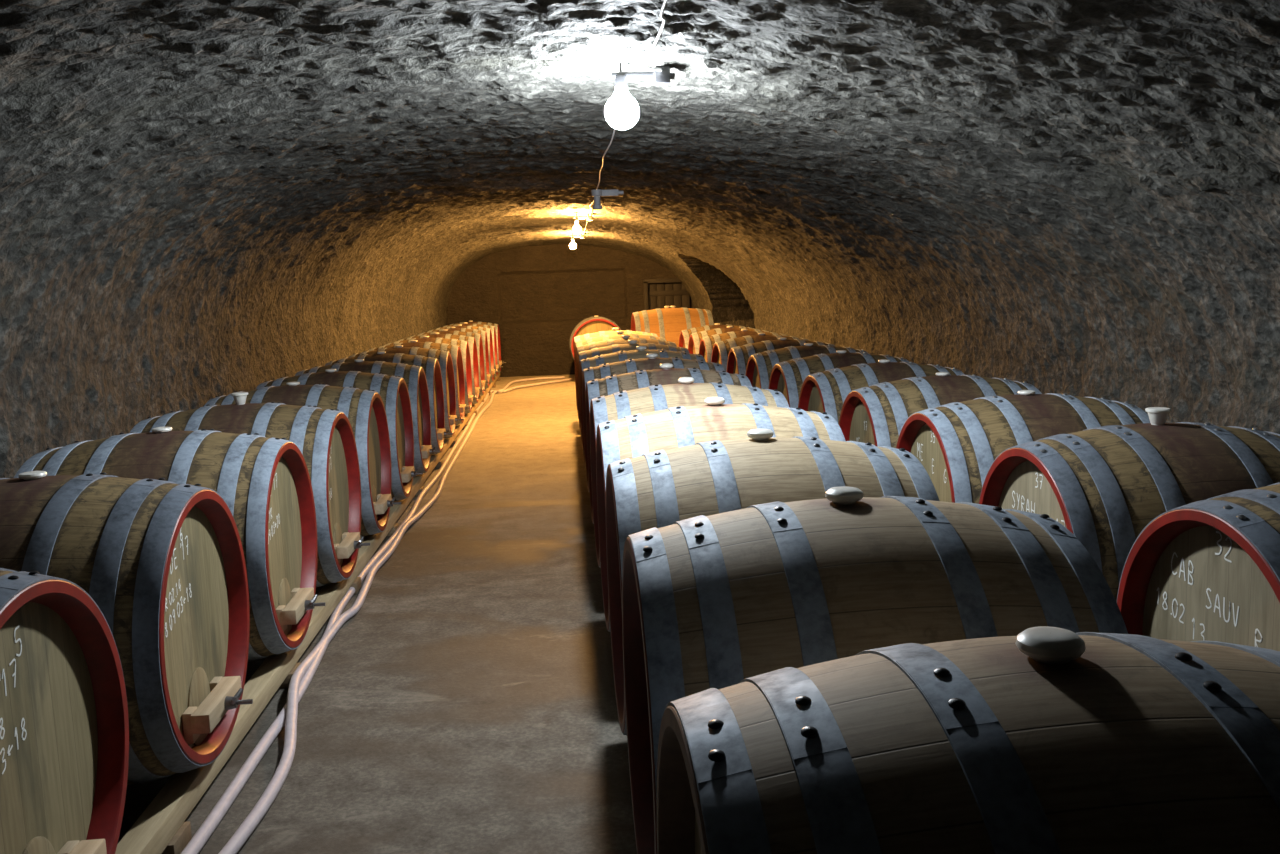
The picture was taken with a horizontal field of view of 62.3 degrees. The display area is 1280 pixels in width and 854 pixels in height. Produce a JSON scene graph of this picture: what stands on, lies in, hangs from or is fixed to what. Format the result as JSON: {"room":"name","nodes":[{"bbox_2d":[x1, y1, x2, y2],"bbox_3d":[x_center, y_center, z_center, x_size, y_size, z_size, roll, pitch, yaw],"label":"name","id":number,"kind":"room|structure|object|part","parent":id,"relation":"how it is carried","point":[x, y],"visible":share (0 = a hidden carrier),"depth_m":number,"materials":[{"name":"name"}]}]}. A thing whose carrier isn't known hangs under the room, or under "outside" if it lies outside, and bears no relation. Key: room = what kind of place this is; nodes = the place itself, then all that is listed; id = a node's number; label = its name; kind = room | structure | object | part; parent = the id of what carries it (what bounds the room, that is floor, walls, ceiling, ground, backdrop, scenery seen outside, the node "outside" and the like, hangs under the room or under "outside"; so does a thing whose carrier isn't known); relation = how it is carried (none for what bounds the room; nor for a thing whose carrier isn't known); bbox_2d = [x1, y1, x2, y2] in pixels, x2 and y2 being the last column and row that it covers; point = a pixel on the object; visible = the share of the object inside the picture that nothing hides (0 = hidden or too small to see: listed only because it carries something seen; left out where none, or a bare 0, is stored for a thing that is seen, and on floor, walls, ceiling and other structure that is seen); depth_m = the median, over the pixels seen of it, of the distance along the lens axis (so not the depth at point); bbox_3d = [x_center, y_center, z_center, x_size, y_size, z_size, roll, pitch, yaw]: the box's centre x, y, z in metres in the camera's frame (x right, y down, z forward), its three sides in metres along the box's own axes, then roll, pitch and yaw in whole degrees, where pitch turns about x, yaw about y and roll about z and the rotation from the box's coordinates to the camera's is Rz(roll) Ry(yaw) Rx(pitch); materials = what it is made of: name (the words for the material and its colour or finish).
{"room":"wine cellar","nodes":[
{"label":"wine cellar","id":0,"kind":"room"},
{"bbox_2d":[0,267,452,478],"bbox_3d":[-2.822,-0.292,8.423,0.316,1.819,23.158,-2,8,-4],"label":"wall","id":1,"kind":"structure","parent":0,"point":[83,357],"depth_m":5.94,"materials":[{"name":"stone"}]},
{"bbox_2d":[117,374,636,853],"bbox_3d":[0.343,0.424,8.938,7.080,0.006,23.520,-2,8,-4],"label":"floor","id":2,"kind":"structure","parent":0,"point":[468,705],"depth_m":4.28,"materials":[{"name":"concrete"}]},
{"bbox_2d":[162,821,191,853],"bbox_3d":[-1.400,1.221,3.103,0.120,0.060,0.140,-2,8,-4],"label":"block","id":3,"kind":"object","parent":2,"relation":"on","point":[182,837],"visible":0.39,"depth_m":3.09,"materials":[{"name":"brown wood"}]},
{"bbox_2d":[279,663,300,687],"bbox_3d":[-1.501,1.046,4.453,0.120,0.060,0.140,-2,8,-4],"label":"block","id":4,"kind":"object","parent":2,"relation":"on","point":[285,684],"visible":0.2,"depth_m":4.39,"materials":[{"name":"brown wood"}]},
{"bbox_2d":[115,372,499,853],"bbox_3d":[-1.955,0.187,10.521,0.085,0.081,18.450,-2,8,-4],"label":"beam","id":5,"kind":"structure","parent":2,"relation":"on","point":[160,821],"depth_m":3.86,"materials":[{"name":"beige wood"}]},
{"bbox_2d":[0,568,128,853],"bbox_3d":[-1.699,0.762,2.245,1.075,0.996,0.976,-3,8,-4],"label":"wine barrel","id":6,"kind":"object","parent":5,"relation":"on","point":[64,722],"visible":1,"depth_m":2.43,"materials":[{"name":"brown wood"}]},
{"bbox_3d":[-1.316,1.025,2.311,0.008,0.258,0.202,-3,8,-5],"label":"manhole door","id":7,"kind":"part","parent":6,"relation":"part of","materials":[{"name":"beige wood"}]},
{"bbox_2d":[0,471,252,784],"bbox_3d":[-1.777,0.627,3.288,1.075,0.996,0.976,-3,8,-4],"label":"wine barrel","id":8,"kind":"object","parent":5,"relation":"on","point":[163,562],"visible":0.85,"depth_m":3.09,"materials":[{"name":"brown wood"}]},
{"bbox_3d":[-1.393,0.890,3.354,0.008,0.258,0.202,-3,8,-5],"label":"manhole door","id":9,"kind":"part","parent":8,"relation":"part of","materials":[{"name":"beige wood"}]},
{"bbox_2d":[14,427,325,661],"bbox_3d":[-1.855,0.492,4.330,1.075,0.996,0.976,-3,8,-4],"label":"wine barrel","id":10,"kind":"object","parent":5,"relation":"on","point":[264,483],"visible":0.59,"depth_m":4.11,"materials":[{"name":"brown wood"}]},
{"bbox_3d":[-1.472,0.754,4.397,0.008,0.258,0.202,-3,8,-5],"label":"manhole door","id":11,"kind":"part","parent":10,"relation":"part of","materials":[{"name":"beige wood"}]},
{"bbox_2d":[130,392,370,586],"bbox_3d":[-1.934,0.338,5.370,1.075,1.032,0.976,-2,8,-4],"label":"wine barrel","id":12,"kind":"object","parent":5,"relation":"on","point":[325,439],"visible":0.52,"depth_m":5.18,"materials":[{"name":"brown wood"}]},
{"bbox_3d":[-1.549,0.619,5.438,0.008,0.258,0.202,-3,8,-4],"label":"manhole door","id":13,"kind":"part","parent":12,"relation":"part of","materials":[{"name":"beige wood"}]},
{"bbox_2d":[204,382,400,537],"bbox_3d":[-2.011,0.221,6.416,1.075,0.996,0.976,-3,8,-5],"label":"wine barrel","id":14,"kind":"object","parent":5,"relation":"on","point":[365,411],"visible":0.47,"depth_m":6.23,"materials":[{"name":"brown wood"}]},
{"bbox_3d":[-1.627,0.484,6.483,0.008,0.258,0.202,-3,8,-5],"label":"manhole door","id":15,"kind":"part","parent":14,"relation":"part of","materials":[{"name":"brown wood"}]},
{"bbox_2d":[256,369,422,500],"bbox_3d":[-2.089,0.086,7.459,1.075,0.996,0.976,-3,8,-4],"label":"wine barrel","id":16,"kind":"object","parent":5,"relation":"on","point":[393,390],"visible":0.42,"depth_m":7.28,"materials":[{"name":"brown wood"}]},
{"bbox_3d":[-1.705,0.348,7.524,0.008,0.258,0.202,-3,8,-4],"label":"manhole door","id":17,"kind":"part","parent":16,"relation":"part of","materials":[{"name":"brown wood"}]},
{"bbox_2d":[295,359,439,472],"bbox_3d":[-2.167,-0.050,8.502,1.075,0.996,0.976,-3,8,-5],"label":"wine barrel","id":18,"kind":"object","parent":5,"relation":"on","point":[414,376],"visible":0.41,"depth_m":8.33,"materials":[{"name":"brown wood"}]},
{"bbox_2d":[325,351,452,454],"bbox_3d":[-2.245,-0.185,9.544,1.075,0.996,0.976,-3,8,-5],"label":"wine barrel","id":19,"kind":"object","parent":5,"relation":"on","point":[431,366],"visible":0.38,"depth_m":9.38,"materials":[{"name":"brown wood"}]},
{"bbox_2d":[349,345,463,438],"bbox_3d":[-2.323,-0.321,10.587,1.075,0.996,0.976,-2,8,-4],"label":"wine barrel","id":20,"kind":"object","parent":5,"relation":"on","point":[444,358],"visible":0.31,"depth_m":10.44,"materials":[{"name":"brown wood"}]},
{"bbox_2d":[368,340,471,424],"bbox_3d":[-2.401,-0.456,11.629,1.075,0.996,0.976,-2,8,-4],"label":"wine barrel","id":21,"kind":"object","parent":5,"relation":"on","point":[455,351],"visible":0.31,"depth_m":11.50,"materials":[{"name":"brown wood"}]},
{"bbox_2d":[384,336,478,413],"bbox_3d":[-2.479,-0.592,12.673,1.076,0.996,0.976,-3,8,-5],"label":"wine barrel","id":22,"kind":"object","parent":5,"relation":"on","point":[464,346],"visible":0.2,"depth_m":12.52,"materials":[{"name":"brown wood"}]},
{"bbox_2d":[399,332,485,404],"bbox_3d":[-2.557,-0.727,13.715,1.075,0.996,0.976,-3,8,-4],"label":"wine barrel","id":23,"kind":"object","parent":5,"relation":"on","point":[471,341],"visible":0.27,"depth_m":13.57,"materials":[{"name":"brown wood"}]},
{"bbox_2d":[411,329,490,395],"bbox_3d":[-2.635,-0.862,14.758,1.075,0.996,0.976,-2,8,-4],"label":"wine barrel","id":24,"kind":"object","parent":5,"relation":"on","point":[482,382],"visible":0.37,"depth_m":14.63,"materials":[{"name":"brown wood"}]},
{"bbox_2d":[420,327,494,388],"bbox_3d":[-2.713,-0.998,15.801,1.075,0.996,0.976,-3,8,-5],"label":"wine barrel","id":25,"kind":"object","parent":5,"relation":"on","point":[488,376],"visible":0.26,"depth_m":15.65,"materials":[{"name":"brown wood"}]},
{"bbox_2d":[430,324,499,382],"bbox_3d":[-2.791,-1.133,16.843,1.075,0.996,0.976,-3,8,-4],"label":"wine barrel","id":26,"kind":"object","parent":5,"relation":"on","point":[492,370],"visible":0.25,"depth_m":16.70,"materials":[{"name":"brown wood"}]},
{"bbox_2d":[437,322,502,376],"bbox_3d":[-2.869,-1.268,17.887,1.075,0.996,0.976,-3,8,-5],"label":"wine barrel","id":27,"kind":"object","parent":5,"relation":"on","point":[496,366],"visible":0.17,"depth_m":17.74,"materials":[{"name":"brown wood"}]},
{"bbox_2d":[443,321,505,372],"bbox_3d":[-2.947,-1.404,18.929,1.075,0.996,0.976,-3,8,-4],"label":"wine barrel","id":28,"kind":"object","parent":5,"relation":"on","point":[499,360],"visible":0.19,"depth_m":18.79,"materials":[{"name":"brown wood"}]},
{"bbox_2d":[351,577,360,593],"bbox_3d":[-1.602,0.871,5.803,0.120,0.060,0.140,-2,8,-4],"label":"block","id":29,"kind":"object","parent":2,"relation":"on","point":[356,584],"visible":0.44,"depth_m":5.77,"materials":[{"name":"brown wood"}]},
{"bbox_2d":[181,378,571,853],"bbox_3d":[-1.840,0.219,10.851,1.212,0.042,15.886,-2,8,1],"label":"hose","id":30,"kind":"object","parent":2,"relation":"on","point":[220,809],"visible":0.79,"depth_m":3.97,"materials":[{"name":"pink rubber"}]},
{"bbox_2d":[218,376,564,853],"bbox_3d":[-1.757,0.164,11.079,0.991,0.086,16.402,-2,8,0],"label":"hose","id":31,"kind":"object","parent":2,"relation":"on","point":[262,806],"visible":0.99,"depth_m":4.22,"materials":[{"name":"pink rubber"}]},
{"bbox_2d":[387,523,397,535],"bbox_3d":[-1.703,0.695,7.154,0.120,0.060,0.140,-2,8,-4],"label":"block","id":32,"kind":"object","parent":2,"relation":"on","point":[395,527],"visible":0.27,"depth_m":7.09,"materials":[{"name":"brown wood"}]},
{"bbox_2d":[414,486,423,496],"bbox_3d":[-1.804,0.520,8.504,0.120,0.060,0.140,-2,8,-4],"label":"block","id":33,"kind":"object","parent":2,"relation":"on","point":[422,487],"visible":0.28,"depth_m":8.44,"materials":[{"name":"brown wood"}]},
{"bbox_2d":[435,459,442,467],"bbox_3d":[-1.905,0.345,9.854,0.120,0.060,0.140,-2,8,-4],"label":"block","id":34,"kind":"object","parent":2,"relation":"on","point":[440,462],"visible":0.29,"depth_m":9.79,"materials":[{"name":"brown wood"}]},
{"bbox_3d":[0.077,-0.565,15.858,0.090,0.156,1.000,-2,8,-4],"label":"bearer","id":35,"kind":"object","parent":2,"relation":"on","visible":0},
{"bbox_2d":[631,306,713,346],"bbox_3d":[0.479,-1.221,15.803,1.146,1.173,1.141,-3,8,-5],"label":"wine barrel","id":36,"kind":"object","parent":35,"relation":"on","point":[667,323],"visible":0.37,"depth_m":15.37,"materials":[{"name":"brown wood"}]},
{"bbox_3d":[-0.659,-0.860,18.338,0.810,0.138,0.080,-2,8,-4],"label":"bearer","id":37,"kind":"object","parent":2,"relation":"on","visible":0},
{"bbox_2d":[569,316,620,358],"bbox_3d":[-0.751,-1.461,18.644,0.981,0.999,0.968,-2,8,-4],"label":"wine barrel","id":38,"kind":"object","parent":37,"relation":"on","point":[594,324],"visible":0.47,"depth_m":18.18,"materials":[{"name":"brown wood"}]},
{"bbox_2d":[446,244,690,376],"bbox_3d":[-1.191,-2.355,20.096,5.800,2.775,0.356,-2,8,-4],"label":"wall","id":39,"kind":"structure","parent":0,"point":[537,296],"depth_m":19.97,"materials":[{"name":"brown stone"}]},
{"bbox_2d":[648,283,689,309],"bbox_3d":[0.579,-1.921,20.237,0.790,1.620,0.065,-2,8,-4],"label":"door","id":40,"kind":"structure","parent":39,"relation":"in","point":[665,294],"depth_m":20.15,"materials":[{"name":"brown wood"}]},
{"bbox_2d":[643,278,694,309],"bbox_3d":[0.582,-1.953,20.175,0.990,1.740,0.160,-2,8,-4],"label":"trim","id":41,"kind":"structure","parent":39,"relation":"attached to","point":[668,280],"depth_m":19.99,"materials":[{"name":"brown wood"}]},
{"bbox_2d":[0,0,1279,284],"bbox_3d":[0.467,-1.666,8.468,7.173,0.777,23.351,-2,8,-4],"label":"ceiling","id":42,"kind":"structure","parent":0,"point":[413,141],"depth_m":4.13,"materials":[{"name":"grey stone"}]},
{"bbox_2d":[570,233,585,248],"bbox_3d":[-0.976,-2.921,16.576,0.257,0.269,0.104,-2,8,-4],"label":"lamp","id":43,"kind":"object","parent":42,"relation":"hanging from","point":[572,245],"visible":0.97,"depth_m":16.55,"materials":[{"name":"white glass"}]},
{"bbox_3d":[-1.050,-2.846,16.580,0.104,0.125,0.104,-2,8,-4],"label":"bulb","id":44,"kind":"part","parent":43,"relation":"part of","materials":[{"name":"white glass"}]},
{"bbox_2d":[573,212,593,233],"bbox_3d":[-0.664,-2.388,12.392,0.257,0.260,0.104,-2,8,-4],"label":"lamp","id":45,"kind":"object","parent":42,"relation":"hanging from","point":[576,229],"visible":0.98,"depth_m":12.37,"materials":[{"name":"white glass"}]},
{"bbox_3d":[-0.738,-2.317,12.395,0.104,0.125,0.104,-2,8,-4],"label":"bulb","id":46,"kind":"part","parent":45,"relation":"part of","materials":[{"name":"white glass"}]},
{"bbox_2d":[591,189,623,209],"bbox_3d":[-0.257,-1.804,8.390,0.255,0.150,0.090,-2,8,-4],"label":"holder","id":47,"kind":"object","parent":42,"relation":"attached to","point":[596,194],"visible":1,"depth_m":8.36,"materials":[{"name":"grey plastic"}]},
{"bbox_2d":[591,189,601,209],"bbox_3d":[-0.339,-1.800,8.384,0.090,0.150,0.090,-2,8,-4],"label":"socket","id":48,"kind":"object","parent":47,"relation":"attached to","point":[597,205],"depth_m":8.36,"materials":[{"name":"grey plastic"}]},
{"bbox_2d":[582,0,666,234],"bbox_3d":[-0.355,-1.966,8.846,0.160,0.141,15.626,-2,8,-4],"label":"cable","id":49,"kind":"object","parent":42,"relation":"attached to","point":[662,17],"visible":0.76,"depth_m":3.55,"materials":[{"name":"plastic"}]},
{"bbox_2d":[605,62,674,129],"bbox_3d":[-0.001,-1.266,4.013,0.271,0.269,0.132,-2,8,-4],"label":"hanging lamp","id":50,"kind":"object","parent":42,"relation":"hanging from","point":[621,110],"visible":0.97,"depth_m":3.98,"materials":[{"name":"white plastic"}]},
{"bbox_2d":[615,75,626,86],"bbox_3d":[-0.072,-1.310,4.002,0.048,0.060,0.048,-2,8,-4],"label":"socket","id":51,"kind":"object","parent":50,"relation":"attached to","point":[620,80],"depth_m":3.98,"materials":[{"name":"white plastic"}]},
{"bbox_3d":[-0.069,-1.209,4.016,0.132,0.158,0.132,-2,8,-4],"label":"bulb","id":52,"kind":"part","parent":50,"relation":"part of","materials":[{"name":"white glass"}]},
{"bbox_2d":[676,218,1279,433],"bbox_3d":[3.156,-0.598,9.132,3.014,1.839,23.728,-3,8,-5],"label":"wall","id":53,"kind":"structure","parent":0,"point":[1186,321],"depth_m":5.70,"materials":[{"name":"grey stone"}]},
{"bbox_3d":[-0.237,0.655,6.969,0.120,0.090,0.140,-2,8,-4],"label":"block","id":54,"kind":"object","parent":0,"visible":0},
{"bbox_3d":[-0.237,0.574,6.958,0.085,0.073,12.250,-2,8,-4],"label":"beam","id":55,"kind":"structure","parent":54,"relation":"on","visible":0},
{"bbox_2d":[574,328,657,403],"bbox_3d":[-0.272,-0.658,12.402,0.968,1.008,0.976,-3,8,-4],"label":"wine barrel","id":56,"kind":"object","parent":55,"relation":"on","point":[615,330],"visible":0.16,"depth_m":12.24,"materials":[{"name":"brown wood"}]},
{"bbox_2d":[575,331,666,419],"bbox_3d":[-0.197,-0.529,11.405,0.968,1.008,0.976,-3,8,-5],"label":"wine barrel","id":57,"kind":"object","parent":55,"relation":"on","point":[619,334],"visible":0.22,"depth_m":11.25,"materials":[{"name":"brown wood"}]},
{"bbox_2d":[576,335,676,432],"bbox_3d":[-0.123,-0.400,10.409,0.968,1.008,0.976,-3,8,-5],"label":"wine barrel","id":58,"kind":"object","parent":55,"relation":"on","point":[625,338],"visible":0.16,"depth_m":10.25,"materials":[{"name":"brown wood"}]},
{"bbox_2d":[580,346,704,467],"bbox_3d":[0.026,-0.141,8.415,0.968,1.008,0.976,-3,8,-5],"label":"wine barrel","id":59,"kind":"object","parent":55,"relation":"on","point":[641,353],"visible":0.22,"depth_m":8.24,"materials":[{"name":"brown wood"}]},
{"bbox_2d":[582,353,724,491],"bbox_3d":[0.101,-0.011,7.418,0.968,1.008,0.976,-3,8,-5],"label":"wine barrel","id":60,"kind":"object","parent":55,"relation":"on","point":[650,363],"visible":0.23,"depth_m":7.24,"materials":[{"name":"brown wood"}]},
{"bbox_2d":[586,363,751,523],"bbox_3d":[0.175,0.118,6.421,0.968,1.008,0.976,-3,8,-4],"label":"wine barrel","id":61,"kind":"object","parent":55,"relation":"on","point":[606,386],"visible":0.23,"depth_m":6.22,"materials":[{"name":"brown wood"}]},
{"bbox_2d":[590,377,788,567],"bbox_3d":[0.250,0.248,5.424,0.968,1.008,0.976,-3,8,-5],"label":"wine barrel","id":62,"kind":"object","parent":55,"relation":"on","point":[618,405],"visible":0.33,"depth_m":5.21,"materials":[{"name":"brown wood"}]},
{"bbox_2d":[596,397,845,631],"bbox_3d":[0.324,0.377,4.427,0.968,1.008,0.976,-3,8,-5],"label":"wine barrel","id":63,"kind":"object","parent":55,"relation":"on","point":[633,436],"visible":0.26,"depth_m":4.20,"materials":[{"name":"brown wood"}]},
{"bbox_2d":[606,429,938,734],"bbox_3d":[0.399,0.507,3.430,0.968,1.008,0.976,-3,8,-5],"label":"wine barrel","id":64,"kind":"object","parent":55,"relation":"on","point":[660,488],"visible":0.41,"depth_m":3.17,"materials":[{"name":"brown wood"}]},
{"bbox_2d":[622,486,1127,853],"bbox_3d":[0.473,0.636,2.433,0.968,1.008,0.976,-3,8,-5],"label":"wine barrel","id":65,"kind":"object","parent":55,"relation":"on","point":[721,600],"visible":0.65,"depth_m":2.13,"materials":[{"name":"brown wood"}]},
{"bbox_2d":[657,626,1279,853],"bbox_3d":[0.548,0.765,1.436,0.968,1.008,0.976,-3,8,-5],"label":"wine barrel","id":66,"kind":"object","parent":55,"relation":"on","point":[1041,739],"visible":1,"depth_m":1.22,"materials":[{"name":"brown wood"}]},
{"bbox_3d":[0.590,0.620,7.026,0.120,0.090,0.140,-2,8,-4],"label":"block","id":67,"kind":"object","parent":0,"visible":0},
{"bbox_3d":[0.590,0.539,7.015,0.085,0.073,12.250,-2,8,-4],"label":"beam","id":68,"kind":"structure","parent":67,"relation":"on","visible":0},
{"bbox_2d":[578,340,688,447],"bbox_3d":[-0.048,-0.270,9.412,0.968,1.008,0.976,-3,8,-5],"label":"wine barrel","id":69,"kind":"object","parent":68,"relation":"on","point":[633,344],"visible":0.16,"depth_m":9.24,"materials":[{"name":"brown wood"}]},
{"bbox_3d":[1.108,0.425,8.480,0.120,0.060,0.140,-2,8,-4],"label":"block","id":70,"kind":"object","parent":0,"visible":0},
{"bbox_3d":[1.109,0.366,8.473,0.085,0.057,12.900,-2,8,-4],"label":"beam","id":71,"kind":"structure","parent":70,"relation":"on","visible":0},
{"bbox_2d":[679,323,752,348],"bbox_3d":[1.050,-0.894,14.241,0.968,0.996,0.976,-3,8,-4],"label":"wine barrel","id":72,"kind":"object","parent":71,"relation":"on","point":[684,336],"visible":0.15,"depth_m":14.05,"materials":[{"name":"brown wood"}]},
{"bbox_2d":[688,326,768,353],"bbox_3d":[1.129,-0.759,13.195,0.968,0.996,0.976,-2,8,-4],"label":"wine barrel","id":73,"kind":"object","parent":71,"relation":"on","point":[695,338],"visible":0.06,"depth_m":13.00,"materials":[{"name":"brown wood"}]},
{"bbox_2d":[699,329,786,362],"bbox_3d":[1.207,-0.623,12.148,0.968,0.996,0.976,-2,8,-4],"label":"wine barrel","id":74,"kind":"object","parent":71,"relation":"on","point":[707,343],"visible":0.2,"depth_m":11.94,"materials":[{"name":"brown wood"}]},
{"bbox_2d":[711,333,808,371],"bbox_3d":[1.285,-0.487,11.102,0.968,0.996,0.976,-3,8,-4],"label":"wine barrel","id":75,"kind":"object","parent":71,"relation":"on","point":[720,352],"visible":0.18,"depth_m":10.89,"materials":[{"name":"brown wood"}]},
{"bbox_2d":[745,343,868,388],"bbox_3d":[1.441,-0.215,9.009,0.968,0.996,0.976,-2,8,-4],"label":"wine barrel","id":76,"kind":"object","parent":71,"relation":"on","point":[759,367],"visible":0.17,"depth_m":8.79,"materials":[{"name":"brown wood"}]},
{"bbox_2d":[769,350,908,407],"bbox_3d":[1.520,-0.079,7.963,0.968,0.996,0.976,-2,8,-4],"label":"wine barrel","id":77,"kind":"object","parent":71,"relation":"on","point":[788,377],"visible":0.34,"depth_m":7.72,"materials":[{"name":"brown wood"}]},
{"bbox_2d":[798,359,964,424],"bbox_3d":[1.598,0.057,6.916,0.968,0.996,0.976,-2,8,-4],"label":"wine barrel","id":78,"kind":"object","parent":71,"relation":"on","point":[827,391],"visible":0.29,"depth_m":6.68,"materials":[{"name":"brown wood"}]},
{"bbox_2d":[839,372,1041,447],"bbox_3d":[1.676,0.192,5.870,0.968,0.996,0.976,-2,8,-4],"label":"wine barrel","id":79,"kind":"object","parent":71,"relation":"on","point":[876,414],"visible":0.27,"depth_m":5.62,"materials":[{"name":"brown wood"}]},
{"bbox_2d":[896,390,1149,503],"bbox_3d":[1.754,0.328,4.823,0.968,0.996,0.976,-2,8,-4],"label":"wine barrel","id":80,"kind":"object","parent":71,"relation":"on","point":[957,444],"visible":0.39,"depth_m":4.55,"materials":[{"name":"brown wood"}]},
{"bbox_2d":[979,407,1279,601],"bbox_3d":[1.832,0.446,3.774,0.968,1.032,0.976,-2,8,-4],"label":"wine barrel","id":81,"kind":"object","parent":71,"relation":"on","point":[1105,485],"visible":0.49,"depth_m":3.47,"materials":[{"name":"brown wood"}]},
{"bbox_2d":[1117,482,1279,650],"bbox_3d":[1.911,0.600,2.730,0.968,0.996,0.976,-2,8,-4],"label":"wine barrel","id":82,"kind":"object","parent":71,"relation":"on","point":[1208,569],"visible":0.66,"depth_m":2.72,"materials":[{"name":"brown wood"}]},
{"bbox_3d":[1.935,0.389,8.537,0.120,0.060,0.140,-2,8,-4],"label":"block","id":83,"kind":"object","parent":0,"visible":0},
{"bbox_3d":[1.936,0.331,8.530,0.085,0.057,12.900,-2,8,-4],"label":"beam","id":84,"kind":"structure","parent":83,"relation":"on","visible":0},
{"bbox_2d":[727,337,834,374],"bbox_3d":[1.363,-0.351,10.055,0.968,0.996,0.976,-2,8,-3],"label":"wine barrel","id":85,"kind":"object","parent":84,"relation":"on","point":[738,356],"visible":0.22,"depth_m":9.84,"materials":[{"name":"brown wood"}]}
]}

